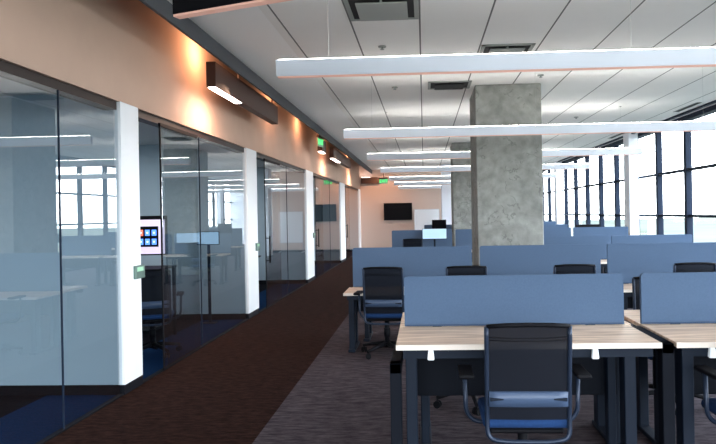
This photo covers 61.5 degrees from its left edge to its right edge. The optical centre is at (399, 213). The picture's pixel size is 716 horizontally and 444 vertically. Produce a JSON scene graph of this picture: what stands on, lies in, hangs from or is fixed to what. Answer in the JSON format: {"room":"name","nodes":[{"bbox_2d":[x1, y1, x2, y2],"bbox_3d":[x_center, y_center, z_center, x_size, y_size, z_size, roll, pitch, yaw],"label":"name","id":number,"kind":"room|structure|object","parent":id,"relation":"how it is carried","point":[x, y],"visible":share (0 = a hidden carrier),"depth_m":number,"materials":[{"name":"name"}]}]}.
{"room":"open-plan office","nodes":[
{"label":"open-plan office","id":0,"kind":"room"},
{"bbox_2d":[0,95,117,385],"bbox_3d":[-4.352,0.243,5.690,3.640,2.690,0.338,-1,0,2],"label":"wall","id":1,"kind":"structure","parent":0,"point":[30,309],"depth_m":5.47,"materials":[{"name":"grey"}]},
{"bbox_2d":[0,375,142,395],"bbox_3d":[-4.317,1.633,5.684,3.661,0.090,0.352,-1,0,2],"label":"baseboard","id":2,"kind":"structure","parent":1,"relation":"attached to","point":[8,390],"depth_m":5.46,"materials":[{"name":"black rubber"}]},
{"bbox_2d":[133,264,144,278],"bbox_3d":[-2.487,0.557,5.724,0.034,0.125,0.180,-1,0,2],"label":"plate","id":3,"kind":"object","parent":1,"relation":"attached to","point":[139,270],"visible":1,"depth_m":5.69,"materials":[{"name":"green"}]},
{"bbox_2d":[0,77,313,179],"bbox_3d":[-4.269,-1.103,10.628,3.460,0.080,30.900,-1,0,2],"label":"ceiling","id":4,"kind":"structure","parent":0,"point":[148,134],"depth_m":8.00,"materials":[{"name":"grey"}]},
{"bbox_2d":[0,0,359,188],"bbox_3d":[-2.450,-1.636,10.555,0.200,1.240,30.900,-1,0,2],"label":"wall","id":5,"kind":"structure","parent":0,"point":[123,51],"depth_m":5.88,"materials":[{"name":"beige paint"}]},
{"bbox_2d":[0,60,123,443],"bbox_3d":[-2.745,0.320,1.732,0.146,2.660,7.442,-1,0,2],"label":"window","id":6,"kind":"structure","parent":5,"relation":"in","point":[9,71],"depth_m":4.55,"materials":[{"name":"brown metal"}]},
{"bbox_2d":[113,102,142,384],"bbox_3d":[-2.541,0.270,5.615,0.064,2.572,0.342,-1,0,2],"label":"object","id":7,"kind":"structure","parent":5,"relation":"attached to","point":[126,135],"depth_m":5.54,"materials":[{"name":"white paint"}]},
{"bbox_2d":[138,110,247,382],"bbox_3d":[-2.512,0.315,7.550,0.146,2.660,3.526,-1,0,2],"label":"window","id":8,"kind":"structure","parent":5,"relation":"in","point":[143,117],"depth_m":7.40,"materials":[{"name":"brown metal"}]},
{"bbox_2d":[158,123,197,369],"bbox_3d":[-2.454,0.344,6.739,0.024,2.570,1.030,-1,0,2],"label":"door","id":9,"kind":"structure","parent":8,"relation":"attached to","point":[160,125],"depth_m":6.23,"materials":[{"name":"clear glass"}]},
{"bbox_2d":[206,62,277,124],"bbox_3d":[-2.102,-1.774,8.304,0.110,0.676,2.930,-1,0,2],"label":"wall light","id":10,"kind":"object","parent":5,"relation":"attached to","point":[219,80],"visible":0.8,"depth_m":7.72,"materials":[{"name":"brown"}]},
{"bbox_2d":[242,148,258,313],"bbox_3d":[-2.382,0.267,9.587,0.064,2.572,0.563,-1,0,2],"label":"trim","id":11,"kind":"structure","parent":5,"relation":"attached to","point":[249,162],"depth_m":9.46,"materials":[{"name":"white paint"}]},
{"bbox_2d":[255,243,259,250],"bbox_3d":[-2.324,0.544,9.806,0.034,0.125,0.180,-1,0,2],"label":"plate","id":12,"kind":"object","parent":11,"relation":"attached to","point":[257,245],"visible":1,"depth_m":9.74,"materials":[{"name":"green"}]},
{"bbox_2d":[139,0,371,173],"bbox_3d":[-1.841,-1.935,10.531,0.030,0.465,30.900,-1,0,2],"label":"trim","id":13,"kind":"structure","parent":5,"relation":"attached to","point":[163,8],"depth_m":7.03,"materials":[{"name":"grey"}]},
{"bbox_2d":[256,152,307,312],"bbox_3d":[-2.336,0.312,11.956,0.146,2.660,4.175,-1,0,2],"label":"window","id":14,"kind":"structure","parent":5,"relation":"in","point":[296,253],"depth_m":12.80,"materials":[{"name":"clear glass"}]},
{"bbox_2d":[305,170,314,279],"bbox_3d":[-2.187,0.263,14.467,0.064,2.572,0.864,-1,0,2],"label":"trim","id":15,"kind":"structure","parent":5,"relation":"attached to","point":[308,174],"depth_m":14.37,"materials":[{"name":"white paint"}]},
{"bbox_2d":[316,135,323,146],"bbox_3d":[-1.842,-1.827,13.833,0.060,0.580,0.360,-1,0,12],"label":"exit sign","id":16,"kind":"object","parent":5,"relation":"attached to","point":[319,138],"visible":0.9,"depth_m":13.75,"materials":[{"name":"green plastic"}]},
{"bbox_2d":[317,140,325,153],"bbox_3d":[-1.863,-1.779,14.285,0.110,0.676,0.600,-1,0,2],"label":"wall light","id":17,"kind":"object","parent":5,"relation":"attached to","point":[322,150],"visible":0.57,"depth_m":14.19,"materials":[{"name":"brown"}]},
{"bbox_2d":[313,173,340,278],"bbox_3d":[-2.121,0.308,17.319,0.146,2.660,4.840,-1,0,2],"label":"window","id":18,"kind":"structure","parent":5,"relation":"in","point":[330,189],"depth_m":17.75,"materials":[{"name":"clear glass"}]},
{"bbox_2d":[314,176,323,277],"bbox_3d":[-2.091,0.338,15.646,0.084,2.570,1.100,-1,0,2],"label":"door","id":19,"kind":"structure","parent":18,"relation":"attached to","point":[318,181],"depth_m":15.60,"materials":[{"name":"clear glass"}]},
{"bbox_2d":[329,147,350,168],"bbox_3d":[-1.729,-1.781,17.632,0.110,0.676,3.700,-1,0,2],"label":"wall light","id":20,"kind":"object","parent":5,"relation":"attached to","point":[335,155],"visible":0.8,"depth_m":17.01,"materials":[{"name":"brown"}]},
{"bbox_2d":[339,182,345,259],"bbox_3d":[-1.954,0.259,20.297,0.064,2.572,1.134,-1,0,2],"label":"trim","id":21,"kind":"structure","parent":5,"relation":"attached to","point":[341,185],"depth_m":20.20,"materials":[{"name":"white paint"}]},
{"bbox_2d":[345,185,358,257],"bbox_3d":[-1.889,0.304,23.129,0.146,2.660,4.530,-1,0,2],"label":"window","id":22,"kind":"structure","parent":5,"relation":"in","point":[353,192],"depth_m":23.61,"materials":[{"name":"clear glass"}]},
{"bbox_2d":[345,186,349,259],"bbox_3d":[-1.859,0.334,21.442,0.084,2.570,1.100,-1,0,2],"label":"door","id":23,"kind":"structure","parent":22,"relation":"attached to","point":[347,213],"depth_m":21.39,"materials":[{"name":"clear glass"}]},
{"bbox_2d":[139,144,244,313],"bbox_3d":[-4.194,0.240,9.661,3.640,2.690,0.559,-1,0,2],"label":"wall","id":24,"kind":"structure","parent":0,"point":[221,170],"depth_m":9.34,"materials":[{"name":"grey"}]},
{"bbox_2d":[176,308,258,319],"bbox_3d":[-4.158,1.630,9.656,3.661,0.090,0.573,-1,0,2],"label":"baseboard","id":25,"kind":"structure","parent":24,"relation":"attached to","point":[255,312],"depth_m":9.32,"materials":[{"name":"grey metal"}]},
{"bbox_2d":[257,158,285,307],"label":"door","id":26,"kind":"structure","parent":0,"point":[275,199],"depth_m":14.07,"materials":[{"name":"clear glass"}]},
{"bbox_2d":[259,276,314,283],"bbox_3d":[-3.963,1.627,14.536,3.661,0.090,0.874,-1,0,2],"label":"baseboard","id":27,"kind":"structure","parent":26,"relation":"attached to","point":[312,278],"depth_m":14.06,"materials":[{"name":"black rubber"}]},
{"bbox_2d":[313,180,314,257],"bbox_3d":[-3.765,0.233,20.372,3.640,2.690,1.130,-1,0,2],"label":"wall","id":28,"kind":"structure","parent":0,"point":[313,180],"depth_m":19.77,"materials":[{"name":"grey paint"}]},
{"bbox_2d":[0,256,715,443],"bbox_3d":[0.210,1.671,14.504,12.400,0.150,39.000,-1,0,2],"label":"floor","id":29,"kind":"structure","parent":0,"point":[227,390],"depth_m":5.28,"materials":[{"name":"brown carpet"}]},
{"bbox_2d":[140,215,167,333],"bbox_3d":[-3.827,0.854,8.535,1.060,1.630,0.450,-1,0,2],"label":"display","id":30,"kind":"object","parent":29,"relation":"on","point":[150,226],"visible":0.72,"depth_m":8.49,"materials":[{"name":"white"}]},
{"bbox_2d":[145,265,176,340],"bbox_3d":[-3.651,1.193,7.903,1.170,0.945,0.700,-1,0,2],"label":"table","id":31,"kind":"object","parent":29,"relation":"on","point":[173,267],"visible":0.21,"depth_m":8.18,"materials":[{"name":"black"}]},
{"bbox_2d":[141,269,183,357],"bbox_3d":[-2.908,1.141,7.043,0.710,1.022,0.636,-1,0,-18],"label":"office chair","id":32,"kind":"object","parent":29,"relation":"on","point":[151,284],"visible":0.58,"depth_m":6.82,"materials":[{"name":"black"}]},
{"bbox_2d":[197,231,219,323],"bbox_3d":[-2.875,0.962,9.028,0.340,1.380,0.150,-1,0,2],"label":"monitor","id":33,"kind":"object","parent":29,"relation":"on","point":[208,238],"visible":0.93,"depth_m":9.02,"materials":[{"name":"black"}]},
{"bbox_2d":[343,287,363,352],"bbox_3d":[0.110,1.253,7.163,1.498,0.690,0.550,-1,0,2],"label":"desk","id":34,"kind":"object","parent":29,"relation":"on","point":[352,299],"visible":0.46,"depth_m":6.97,"materials":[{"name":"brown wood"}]},
{"bbox_2d":[352,246,471,286],"bbox_3d":[0.152,0.705,7.450,1.478,0.576,0.036,-1,0,2],"label":"privacy screen","id":35,"kind":"object","parent":34,"relation":"on","point":[414,261],"visible":0.55,"depth_m":7.44,"materials":[{"name":"blue fabric"}]},
{"bbox_2d":[363,319,372,341],"bbox_3d":[0.173,1.252,7.745,1.498,0.690,0.550,-1,0,2],"label":"desk","id":36,"kind":"object","parent":29,"relation":"on","point":[368,328],"visible":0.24,"depth_m":7.56,"materials":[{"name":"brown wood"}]},
{"bbox_2d":[353,267,403,359],"bbox_3d":[-0.150,1.092,6.864,0.710,1.022,0.636,-1,0,6],"label":"office chair","id":37,"kind":"object","parent":29,"relation":"on","point":[383,287],"visible":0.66,"depth_m":6.59,"materials":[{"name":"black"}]},
{"bbox_2d":[403,239,422,246],"bbox_3d":[0.295,1.084,13.921,0.710,1.022,0.636,-1,0,0],"label":"office chair","id":38,"kind":"object","parent":29,"relation":"on","point":[406,242],"visible":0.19,"depth_m":13.62,"materials":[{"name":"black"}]},
{"bbox_2d":[441,164,451,224],"bbox_3d":[1.879,-0.184,23.794,0.460,3.500,0.500,-1,0,2],"label":"column","id":39,"kind":"structure","parent":29,"relation":"on","point":[446,212],"depth_m":23.55,"materials":[{"name":"white paint"}]},
{"bbox_2d":[433,396,480,415],"bbox_3d":[0.582,1.079,5.010,0.710,1.022,0.636,-1,0,-4],"label":"office chair","id":40,"kind":"object","parent":29,"relation":"on","point":[438,403],"visible":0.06,"depth_m":4.81,"materials":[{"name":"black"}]},
{"bbox_2d":[450,142,471,245],"bbox_3d":[1.956,-0.185,16.835,0.980,3.500,1.000,-1,0,2],"label":"column","id":41,"kind":"structure","parent":29,"relation":"on","point":[460,180],"depth_m":16.34,"materials":[{"name":"concrete"}]},
{"bbox_2d":[445,265,486,275],"bbox_3d":[0.727,1.076,6.819,0.710,1.022,0.636,-1,0,-1],"label":"office chair","id":42,"kind":"object","parent":29,"relation":"on","point":[467,269],"visible":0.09,"depth_m":6.52,"materials":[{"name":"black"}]},
{"bbox_2d":[469,83,543,265],"bbox_3d":[1.663,-0.180,9.491,0.980,3.500,1.100,-1,0,2],"label":"column","id":43,"kind":"structure","parent":29,"relation":"on","point":[507,171],"depth_m":8.94,"materials":[{"name":"concrete"}]},
{"bbox_2d":[400,312,630,443],"bbox_3d":[0.779,1.163,4.258,1.524,0.846,0.550,-1,0,2],"label":"desk","id":44,"kind":"object","parent":29,"relation":"on","point":[598,422],"visible":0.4,"depth_m":4.08,"materials":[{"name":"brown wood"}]},
{"bbox_2d":[458,323,591,443],"bbox_3d":[0.691,1.077,3.417,0.710,1.022,0.636,-1,0,3],"label":"office chair","id":45,"kind":"object","parent":29,"relation":"on","point":[529,368],"visible":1,"depth_m":3.14,"materials":[{"name":"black fabric"}]},
{"bbox_2d":[390,325,661,443],"bbox_3d":[0.725,1.164,3.678,1.538,0.846,0.550,-1,0,2],"label":"desk","id":46,"kind":"object","parent":29,"relation":"on","point":[432,355],"visible":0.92,"depth_m":3.53,"materials":[{"name":"brown wood"}]},
{"bbox_2d":[404,273,623,326],"bbox_3d":[0.747,0.617,3.964,1.435,0.420,0.036,-1,0,2],"label":"privacy screen","id":47,"kind":"object","parent":46,"relation":"on","point":[572,299],"visible":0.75,"depth_m":3.95,"materials":[{"name":"blue fabric"}]},
{"bbox_2d":[553,264,595,273],"bbox_3d":[1.906,1.055,6.771,0.710,1.022,0.636,-1,0,2],"label":"office chair","id":48,"kind":"object","parent":29,"relation":"on","point":[563,268],"visible":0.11,"depth_m":6.47,"materials":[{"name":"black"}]},
{"bbox_2d":[601,259,606,273],"bbox_3d":[3.048,1.195,10.598,1.400,0.700,0.550,-1,0,2],"label":"desk","id":49,"kind":"object","parent":29,"relation":"on","point":[603,262],"visible":0.09,"depth_m":10.36,"materials":[{"name":"brown wood"}]},
{"bbox_2d":[544,236,606,258],"bbox_3d":[3.050,0.673,10.887,1.400,0.516,0.036,-1,0,2],"label":"privacy screen","id":50,"kind":"object","parent":49,"relation":"on","point":[555,240],"visible":0.28,"depth_m":10.86,"materials":[{"name":"blue fabric"}]},
{"bbox_2d":[623,284,632,309],"bbox_3d":[3.233,1.197,7.038,1.486,0.690,0.550,-1,0,2],"label":"desk","id":51,"kind":"object","parent":29,"relation":"on","point":[628,296],"visible":0.06,"depth_m":6.89,"materials":[{"name":"brown wood"}]},
{"bbox_2d":[607,242,715,283],"bbox_3d":[3.275,0.649,7.325,1.466,0.576,0.036,-1,0,2],"label":"privacy screen","id":52,"kind":"object","parent":51,"relation":"on","point":[631,260],"visible":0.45,"depth_m":7.32,"materials":[{"name":"blue fabric"}]},
{"bbox_2d":[624,310,715,443],"bbox_3d":[2.357,1.135,4.195,1.524,0.846,0.550,-1,0,2],"label":"desk","id":53,"kind":"object","parent":29,"relation":"on","point":[631,316],"visible":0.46,"depth_m":4.33,"materials":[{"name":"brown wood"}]},
{"bbox_2d":[632,277,711,415],"bbox_3d":[2.193,1.050,4.876,0.710,1.022,0.636,-1,0,10],"label":"office chair","id":54,"kind":"object","parent":29,"relation":"on","point":[635,280],"visible":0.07,"depth_m":5.18,"materials":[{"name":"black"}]},
{"bbox_2d":[632,324,715,443],"bbox_3d":[2.285,1.136,3.615,1.574,0.846,0.550,-1,0,2],"label":"desk","id":55,"kind":"object","parent":29,"relation":"on","point":[684,346],"visible":0.92,"depth_m":3.43,"materials":[{"name":"brown wood"}]},
{"bbox_2d":[639,272,715,323],"bbox_3d":[2.312,0.589,3.901,1.473,0.420,0.036,-1,0,2],"label":"privacy screen","id":56,"kind":"object","parent":55,"relation":"on","point":[677,297],"visible":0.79,"depth_m":3.91,"materials":[{"name":"blue fabric"}]},
{"bbox_2d":[673,262,715,272],"bbox_3d":[3.180,1.032,6.720,0.710,1.022,0.636,-1,0,2],"label":"office chair","id":57,"kind":"object","parent":29,"relation":"on","point":[686,266],"visible":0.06,"depth_m":6.42,"materials":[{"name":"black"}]},
{"bbox_2d":[693,365,715,424],"bbox_3d":[2.013,1.053,3.334,0.710,1.022,0.636,-1,0,-2],"label":"office chair","id":58,"kind":"object","parent":29,"relation":"on","point":[709,404],"visible":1,"depth_m":3.31,"materials":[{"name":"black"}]},
{"bbox_3d":[4.791,1.164,14.032,1.290,0.700,0.550,-1,0,2],"label":"desk","id":59,"kind":"object","parent":29,"relation":"on","visible":0},
{"bbox_2d":[573,227,627,243],"bbox_3d":[4.793,0.612,14.320,1.290,0.576,0.036,-1,0,2],"label":"privacy screen","id":60,"kind":"object","parent":59,"relation":"on","point":[577,231],"visible":0.47,"depth_m":14.30,"materials":[{"name":"blue fabric"}]},
{"bbox_3d":[1.683,1.225,7.100,1.489,0.690,0.550,-1,0,2],"label":"desk","id":61,"kind":"object","parent":29,"relation":"on","visible":0},
{"bbox_2d":[480,244,600,274],"bbox_3d":[1.725,0.677,7.388,1.469,0.576,0.036,-1,0,2],"label":"privacy screen","id":62,"kind":"object","parent":61,"relation":"on","point":[506,259],"visible":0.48,"depth_m":7.38,"materials":[{"name":"blue fabric"}]},
{"bbox_3d":[4.542,1.168,10.539,1.430,0.700,0.550,-1,0,2],"label":"desk","id":63,"kind":"object","parent":29,"relation":"on","visible":0},
{"bbox_2d":[611,234,691,243],"bbox_3d":[4.544,0.646,10.828,1.430,0.516,0.036,-1,0,2],"label":"privacy screen","id":64,"kind":"object","parent":63,"relation":"on","point":[677,238],"visible":0.47,"depth_m":10.81,"materials":[{"name":"blue fabric"}]},
{"bbox_3d":[0.531,1.240,14.202,1.458,0.700,0.550,-1,0,2],"label":"desk","id":65,"kind":"object","parent":29,"relation":"on","visible":0},
{"bbox_2d":[392,229,451,246],"bbox_3d":[0.533,0.689,14.491,1.458,0.576,0.036,-1,0,2],"label":"privacy screen","id":66,"kind":"object","parent":65,"relation":"on","point":[398,236],"visible":0.49,"depth_m":14.48,"materials":[{"name":"blue fabric"}]},
{"bbox_2d":[422,228,446,246],"bbox_3d":[0.822,0.623,14.254,0.580,0.525,0.150,-1,0,2],"label":"monitor","id":67,"kind":"object","parent":65,"relation":"on","point":[440,233],"visible":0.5,"depth_m":14.23,"materials":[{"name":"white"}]},
{"bbox_3d":[2.014,1.214,14.143,1.350,0.700,0.550,-1,0,2],"label":"desk","id":68,"kind":"object","parent":29,"relation":"on","visible":0},
{"bbox_2d":[455,229,471,246],"bbox_3d":[2.016,0.662,14.431,1.350,0.576,0.036,-1,0,2],"label":"privacy screen","id":69,"kind":"object","parent":68,"relation":"on","point":[463,236],"visible":0.23,"depth_m":14.44,"materials":[{"name":"blue fabric"}]},
{"bbox_3d":[3.438,1.188,14.086,1.300,0.700,0.550,-1,0,2],"label":"desk","id":70,"kind":"object","parent":29,"relation":"on","visible":0},
{"bbox_2d":[544,227,570,236],"bbox_3d":[3.439,0.636,14.374,1.300,0.576,0.036,-1,0,2],"label":"privacy screen","id":71,"kind":"object","parent":70,"relation":"on","point":[548,232],"visible":0.22,"depth_m":14.35,"materials":[{"name":"blue fabric"}]},
{"bbox_3d":[4.382,1.171,17.551,1.190,0.700,0.550,-1,0,2],"label":"desk","id":72,"kind":"object","parent":29,"relation":"on","visible":0},
{"bbox_2d":[544,224,567,227],"bbox_3d":[4.383,0.619,17.840,1.190,0.576,0.036,-1,0,2],"label":"privacy screen","id":73,"kind":"object","parent":72,"relation":"on","point":[549,225],"visible":0.25,"depth_m":17.82,"materials":[{"name":"blue fabric"}]},
{"bbox_3d":[5.256,1.155,22.520,1.340,0.700,0.550,-1,0,2],"label":"desk","id":74,"kind":"object","parent":29,"relation":"on","visible":0},
{"bbox_2d":[543,221,555,224],"bbox_3d":[5.258,0.604,22.809,1.340,0.576,0.036,-1,0,2],"label":"privacy screen","id":75,"kind":"object","parent":74,"relation":"on","point":[549,222],"visible":0.22,"depth_m":22.78,"materials":[{"name":"blue fabric"}]},
{"bbox_3d":[4.815,1.163,14.615,1.290,0.700,0.550,-1,0,2],"label":"desk","id":76,"kind":"object","parent":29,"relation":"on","visible":0},
{"bbox_2d":[576,224,599,226],"bbox_3d":[4.579,0.543,14.624,0.580,0.550,0.150,-1,0,2],"label":"monitor","id":77,"kind":"object","parent":76,"relation":"on","point":[580,225],"visible":0.17,"depth_m":14.61,"materials":[{"name":"black plastic"}]},
{"bbox_3d":[1.350,1.226,17.672,1.300,0.700,0.550,-1,0,2],"label":"desk","id":78,"kind":"object","parent":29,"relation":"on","visible":0},
{"bbox_2d":[424,224,451,229],"bbox_3d":[1.366,0.648,17.960,1.270,0.626,0.036,-1,0,2],"label":"privacy screen","id":79,"kind":"object","parent":78,"relation":"on","point":[448,227],"visible":0.22,"depth_m":17.96,"materials":[{"name":"blue fabric"}]},
{"bbox_2d":[432,220,445,228],"bbox_3d":[1.159,0.534,17.723,0.420,0.690,0.150,-1,0,2],"label":"monitor","id":80,"kind":"object","parent":78,"relation":"on","point":[436,224],"visible":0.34,"depth_m":17.71,"materials":[{"name":"black plastic"}]},
{"bbox_2d":[360,166,441,247],"bbox_3d":[-1.590,-0.321,26.084,7.550,3.900,0.200,-1,0,2],"label":"wall","id":81,"kind":"structure","parent":0,"point":[376,231],"depth_m":25.95,"materials":[{"name":"beige paint"}]},
{"bbox_2d":[361,177,379,183],"bbox_3d":[-1.274,-1.415,25.846,0.800,0.275,0.250,-1,0,2],"label":"wall light","id":82,"kind":"object","parent":81,"relation":"attached to","point":[364,180],"visible":0.87,"depth_m":25.72,"materials":[{"name":"brown"}]},
{"bbox_2d":[384,203,411,219],"bbox_3d":[-0.087,-0.078,25.878,1.220,0.740,0.093,-1,0,2],"label":"television","id":83,"kind":"object","parent":81,"relation":"attached to","point":[392,211],"visible":1,"depth_m":25.83,"materials":[{"name":"black plastic"}]},
{"bbox_2d":[414,209,438,229],"bbox_3d":[1.140,0.700,25.175,1.060,1.760,0.560,-1,0,2],"label":"whiteboard","id":84,"kind":"object","parent":81,"relation":"attached to","point":[422,217],"visible":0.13,"depth_m":25.16,"materials":[{"name":"white"}]},
{"bbox_2d":[167,0,715,169],"bbox_3d":[2.337,-2.017,14.417,8.010,0.150,39.000,-1,0,2],"label":"ceiling","id":85,"kind":"structure","parent":0,"point":[257,36],"depth_m":7.07,"materials":[{"name":"white tile"}]},
{"bbox_2d":[172,0,290,18],"bbox_3d":[-0.528,-1.441,2.774,1.300,0.900,0.050,-1,0,21],"label":"pendant light","id":86,"kind":"object","parent":85,"relation":"hanging from","point":[182,9],"visible":1,"depth_m":2.91,"materials":[{"name":"dark bronze metal"},{"name":"copper"}]},
{"bbox_2d":[343,0,418,20],"bbox_3d":[-0.162,-1.880,5.545,0.663,0.035,0.630,-1,0,2],"label":"ceiling vent","id":87,"kind":"object","parent":85,"relation":"in","point":[358,10],"visible":1,"depth_m":5.51,"materials":[{"name":"grey metal"}]},
{"bbox_2d":[379,167,387,183],"bbox_3d":[-0.671,-1.548,24.445,0.360,0.680,0.060,-1,0,2],"label":"exit sign","id":88,"kind":"object","parent":85,"relation":"hanging from","point":[383,180],"visible":0.97,"depth_m":24.43,"materials":[{"name":"green plastic"}]},
{"bbox_2d":[367,151,470,160],"bbox_3d":[0.350,-1.068,11.194,1.917,0.132,0.056,-1,0,2],"label":"pendant light","id":89,"kind":"object","parent":85,"relation":"hanging from","point":[466,154],"depth_m":11.17,"materials":[{"name":"white metal"}]},
{"bbox_2d":[398,186,440,188],"bbox_3d":[2.462,-1.494,24.921,5.080,0.900,0.056,-1,0,2],"label":"pendant light","id":90,"kind":"object","parent":85,"relation":"hanging from","point":[399,187],"visible":0.2,"depth_m":24.96,"materials":[{"name":"white metal"}]},
{"bbox_2d":[389,174,450,180],"bbox_3d":[0.611,-1.106,18.389,1.868,0.193,0.056,-1,0,2],"label":"pendant light","id":91,"kind":"object","parent":85,"relation":"hanging from","point":[416,178],"depth_m":18.36,"materials":[{"name":"white metal"}]},
{"bbox_2d":[394,160,450,185],"bbox_3d":[2.322,-1.492,21.423,5.080,0.900,0.056,-1,0,2],"label":"pendant light","id":92,"kind":"object","parent":85,"relation":"hanging from","point":[420,182],"visible":0.27,"depth_m":21.45,"materials":[{"name":"white metal"}]},
{"bbox_2d":[380,166,470,172],"bbox_3d":[0.621,-1.074,14.686,2.199,0.131,0.056,-1,0,2],"label":"pendant light","id":93,"kind":"object","parent":85,"relation":"hanging from","point":[468,168],"depth_m":14.66,"materials":[{"name":"white metal"}]},
{"bbox_2d":[428,81,471,89],"bbox_3d":[0.732,-1.896,8.927,0.633,0.035,0.500,-1,0,2],"label":"ceiling vent","id":94,"kind":"object","parent":85,"relation":"in","point":[437,85],"visible":1,"depth_m":8.84,"materials":[{"name":"grey metal"}]},
{"bbox_2d":[276,0,715,78],"bbox_3d":[1.635,-1.480,4.257,5.080,0.900,0.056,-1,0,2],"label":"pendant light","id":95,"kind":"object","parent":85,"relation":"hanging from","point":[700,56],"visible":1,"depth_m":4.27,"materials":[{"name":"white metal"}]},
{"bbox_2d":[479,43,535,53],"bbox_3d":[1.246,-1.905,7.080,0.603,0.035,0.550,-1,0,2],"label":"ceiling vent","id":96,"kind":"object","parent":85,"relation":"in","point":[524,47],"visible":0.55,"depth_m":6.92,"materials":[{"name":"grey metal"}]},
{"bbox_2d":[343,68,715,138],"bbox_3d":[1.780,-1.482,7.884,5.080,0.900,0.056,-1,0,2],"label":"pendant light","id":97,"kind":"object","parent":85,"relation":"hanging from","point":[680,126],"visible":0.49,"depth_m":7.86,"materials":[{"name":"white metal"}]},
{"bbox_2d":[543,173,555,177],"bbox_3d":[4.537,-1.147,18.232,0.363,0.124,0.056,-1,0,2],"label":"pendant light","id":98,"kind":"object","parent":85,"relation":"hanging from","point":[553,175],"depth_m":18.21,"materials":[{"name":"white metal"}]},
{"bbox_2d":[542,163,589,169],"bbox_3d":[4.019,-1.135,14.550,1.127,0.131,0.056,-1,0,2],"label":"pendant light","id":99,"kind":"object","parent":85,"relation":"hanging from","point":[583,165],"depth_m":14.52,"materials":[{"name":"white metal"}]},
{"bbox_2d":[542,148,642,156],"bbox_3d":[3.540,-1.125,11.067,1.820,0.132,0.056,-1,0,2],"label":"pendant light","id":100,"kind":"object","parent":85,"relation":"hanging from","point":[601,151],"depth_m":11.04,"materials":[{"name":"white metal"}]},
{"bbox_2d":[674,102,701,111],"bbox_3d":[5.401,-1.994,11.292,0.110,0.008,1.000,-1,0,2],"label":"ceiling vent","id":101,"kind":"object","parent":85,"relation":"in","point":[696,103],"visible":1,"depth_m":11.19,"materials":[{"name":"black metal"}]},
{"bbox_2d":[554,161,562,223],"bbox_3d":[6.146,-0.261,23.273,0.230,3.500,0.400,-1,0,2],"label":"column","id":102,"kind":"structure","parent":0,"point":[558,202],"depth_m":23.07,"materials":[{"name":"white paint"}]},
{"bbox_2d":[623,133,639,234],"bbox_3d":[5.819,-0.255,15.079,0.230,3.500,0.400,-1,0,2],"label":"wall","id":103,"kind":"structure","parent":0,"point":[631,180],"depth_m":14.88,"materials":[{"name":"white paint"}]},
{"bbox_2d":[543,104,715,242],"bbox_3d":[6.047,-0.259,13.910,0.200,3.500,39.718,-1,0,2],"label":"window","id":104,"kind":"structure","parent":103,"relation":"in","point":[688,215],"depth_m":14.69,"materials":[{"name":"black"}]},
{"bbox_2d":[552,100,715,163],"bbox_3d":[5.741,-1.986,14.281,0.060,0.035,39.000,-1,0,2],"label":"trim","id":105,"kind":"structure","parent":103,"relation":"attached to","point":[714,101],"depth_m":12.36,"materials":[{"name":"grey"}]},
{"bbox_3d":[-3.550,0.229,25.763,3.640,2.690,0.600,-1,0,2],"label":"wall","id":106,"kind":"structure","parent":0,"visible":0},
{"bbox_2d":[358,189,360,247],"bbox_3d":[-1.738,0.255,25.688,0.064,2.572,0.604,-1,0,2],"label":"trim","id":107,"kind":"structure","parent":106,"relation":"attached to","point":[359,198],"depth_m":25.56,"materials":[{"name":"white paint"}]},
{"label":"outside","id":108,"kind":"structure","parent":0,"visible":0},
{"bbox_2d":[545,218,715,242],"bbox_3d":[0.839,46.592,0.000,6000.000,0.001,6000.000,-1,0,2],"label":"ground","id":109,"kind":"structure","parent":108,"point":[704,229],"depth_m":1595.14,"materials":[{"name":"white"}]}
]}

